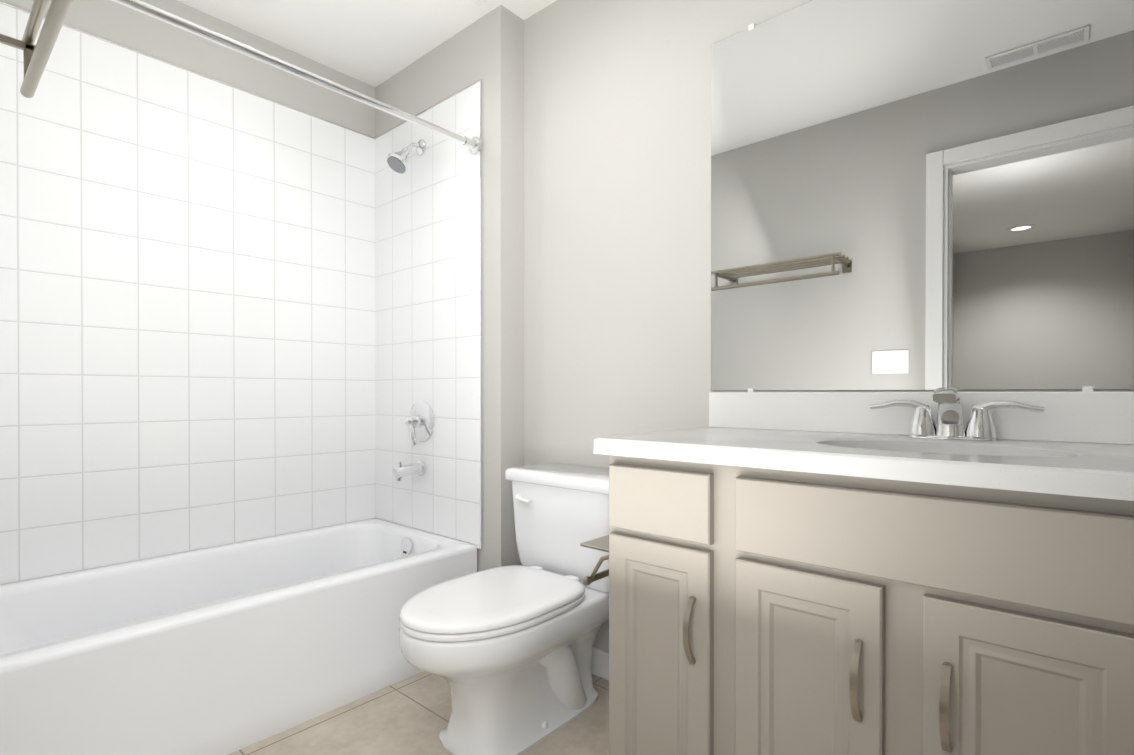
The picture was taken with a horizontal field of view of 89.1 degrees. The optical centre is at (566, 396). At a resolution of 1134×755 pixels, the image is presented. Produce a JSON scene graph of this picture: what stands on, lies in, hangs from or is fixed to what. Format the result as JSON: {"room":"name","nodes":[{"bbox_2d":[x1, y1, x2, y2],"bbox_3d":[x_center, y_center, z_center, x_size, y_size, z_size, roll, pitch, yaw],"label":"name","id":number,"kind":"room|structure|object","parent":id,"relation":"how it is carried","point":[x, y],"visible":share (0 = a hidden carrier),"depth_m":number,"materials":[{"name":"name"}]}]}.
{"room":"bathroom","nodes":[
{"label":"bathroom","id":0,"kind":"room"},
{"bbox_2d":[0,0,374,137],"bbox_3d":[-1.484,-0.242,2.126,0.120,2.400,1.640,0,0,41],"label":"wall","id":1,"kind":"structure","parent":0,"point":[120,24],"depth_m":2.21,"materials":[{"name":"grey paint"}]},
{"bbox_2d":[0,3,374,584],"bbox_3d":[-1.398,-0.308,2.130,0.008,1.781,1.520,0,0,41],"label":"wall tile","id":2,"kind":"structure","parent":1,"relation":"attached to","point":[187,311],"depth_m":2.08,"materials":[{"name":"white tile"}]},
{"bbox_2d":[0,1,481,548],"bbox_3d":[-1.112,-0.308,1.879,0.766,1.785,1.522,0,0,41],"label":"trim","id":3,"kind":"structure","parent":1,"relation":"attached to","point":[480,231],"depth_m":2.19,"materials":[{"name":"silver metal"}]},
{"bbox_2d":[177,0,556,86],"bbox_3d":[-0.158,-1.477,1.114,3.440,0.080,1.880,0,0,41],"label":"ceiling","id":4,"kind":"structure","parent":0,"point":[374,43],"depth_m":2.24,"materials":[{"name":"white paint"}]},
{"bbox_2d":[470,0,486,5],"bbox_3d":[-0.310,-1.436,1.907,0.300,0.010,0.300,0,0,41],"label":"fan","id":5,"kind":"object","parent":4,"relation":"attached to","point":[478,2],"visible":1,"depth_m":2.09,"materials":[{"name":"white plastic"}]},
{"bbox_2d":[228,671,608,754],"bbox_3d":[-0.158,1.003,1.126,3.440,0.080,1.880,0,0,41],"label":"floor","id":6,"kind":"structure","parent":0,"point":[409,715],"depth_m":1.66,"materials":[{"name":"tile"}]},
{"bbox_2d":[0,519,476,754],"bbox_3d":[-1.111,0.766,1.883,0.752,0.385,1.504,0,0,41],"label":"bathtub","id":7,"kind":"object","parent":6,"relation":"on","point":[226,649],"visible":0.85,"depth_m":1.70,"materials":[{"name":"white ceramic"}]},
{"bbox_2d":[399,462,609,754],"bbox_3d":[-0.144,0.605,1.700,0.470,0.720,0.747,0,0,41],"label":"toilet","id":8,"kind":"object","parent":6,"relation":"on","point":[505,653],"visible":0.94,"depth_m":1.60,"materials":[{"name":"white ceramic"}]},
{"bbox_2d":[580,392,1133,754],"bbox_3d":[0.770,0.477,1.011,1.578,0.972,0.573,0,0,41],"label":"bathroom vanity","id":9,"kind":"object","parent":6,"relation":"on","point":[820,573],"visible":0.98,"depth_m":0.97,"materials":[{"name":"beige paint"}]},
{"bbox_2d":[869,388,1044,440],"bbox_3d":[0.808,0.037,1.220,0.314,0.110,0.118,0,0,41],"label":"faucet","id":10,"kind":"object","parent":9,"relation":"on","point":[980,426],"visible":1,"depth_m":1.22,"materials":[{"name":"silver metal"}]},
{"bbox_2d":[375,5,523,571],"bbox_3d":[-0.536,-0.244,2.545,0.990,2.400,0.240,0,0,41],"label":"wall","id":11,"kind":"structure","parent":0,"point":[487,49],"depth_m":2.17,"materials":[{"name":"grey paint"}]},
{"bbox_2d":[375,81,479,548],"bbox_3d":[-0.611,-0.309,2.447,0.754,1.781,0.008,0,0,41],"label":"wall tile","id":12,"kind":"structure","parent":11,"relation":"attached to","point":[427,276],"depth_m":2.40,"materials":[{"name":"white tile"}]},
{"bbox_2d":[386,139,425,173],"bbox_3d":[-0.668,-1.003,2.383,0.092,0.165,0.158,0,0,41],"label":"shower head","id":13,"kind":"object","parent":12,"relation":"attached to","point":[397,162],"visible":1,"depth_m":2.36},
{"bbox_2d":[392,461,425,480],"bbox_3d":[-0.660,0.307,2.399,0.060,0.074,0.134,0,0,41],"label":"tub spout","id":14,"kind":"object","parent":12,"relation":"attached to","point":[400,471],"visible":1,"depth_m":2.38,"materials":[{"name":"silver metal"}]},
{"bbox_2d":[405,401,433,445],"bbox_3d":[-0.643,0.111,2.418,0.176,0.186,0.082,0,0,41],"label":"tub valve","id":15,"kind":"object","parent":12,"relation":"attached to","point":[419,422],"visible":1,"depth_m":2.41,"materials":[{"name":"silver metal"}]},
{"bbox_2d":[591,648,608,680],"bbox_3d":[0.131,0.914,1.954,0.800,0.090,0.015,0,0,41],"label":"baseboard","id":16,"kind":"structure","parent":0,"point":[600,664],"depth_m":1.95,"materials":[{"name":"white"}]},
{"bbox_2d":[524,0,1133,652],"bbox_3d":[0.792,-0.239,1.450,2.450,2.400,0.128,0,0,41],"label":"wall","id":17,"kind":"structure","parent":0,"point":[920,194],"depth_m":1.49,"materials":[{"name":"grey paint"}]},
{"bbox_3d":[-1.190,-0.236,0.855,2.000,2.400,0.120,0,0,41],"label":"wall","id":18,"kind":"structure","parent":0,"visible":0},
{"bbox_2d":[0,0,72,97],"bbox_3d":[-0.865,-0.630,0.811,0.685,0.110,0.244,0,0,41],"label":"towel shelf","id":19,"kind":"object","parent":18,"relation":"attached to","point":[36,57],"visible":1,"depth_m":1.01,"materials":[{"name":"silver metal"}]},
{"bbox_3d":[-1.612,-0.304,1.309,0.754,1.781,0.008,0,0,41],"label":"wall tiles","id":20,"kind":"structure","parent":0,"visible":0},
{"bbox_2d":[112,0,481,153],"bbox_3d":[-0.844,-0.955,1.636,0.060,0.060,1.512,0,0,41],"label":"shower curtain rod","id":21,"kind":"object","parent":20,"relation":"attached to","point":[474,144],"visible":0.98,"depth_m":1.67,"materials":[{"name":"silver metal"}]}
]}

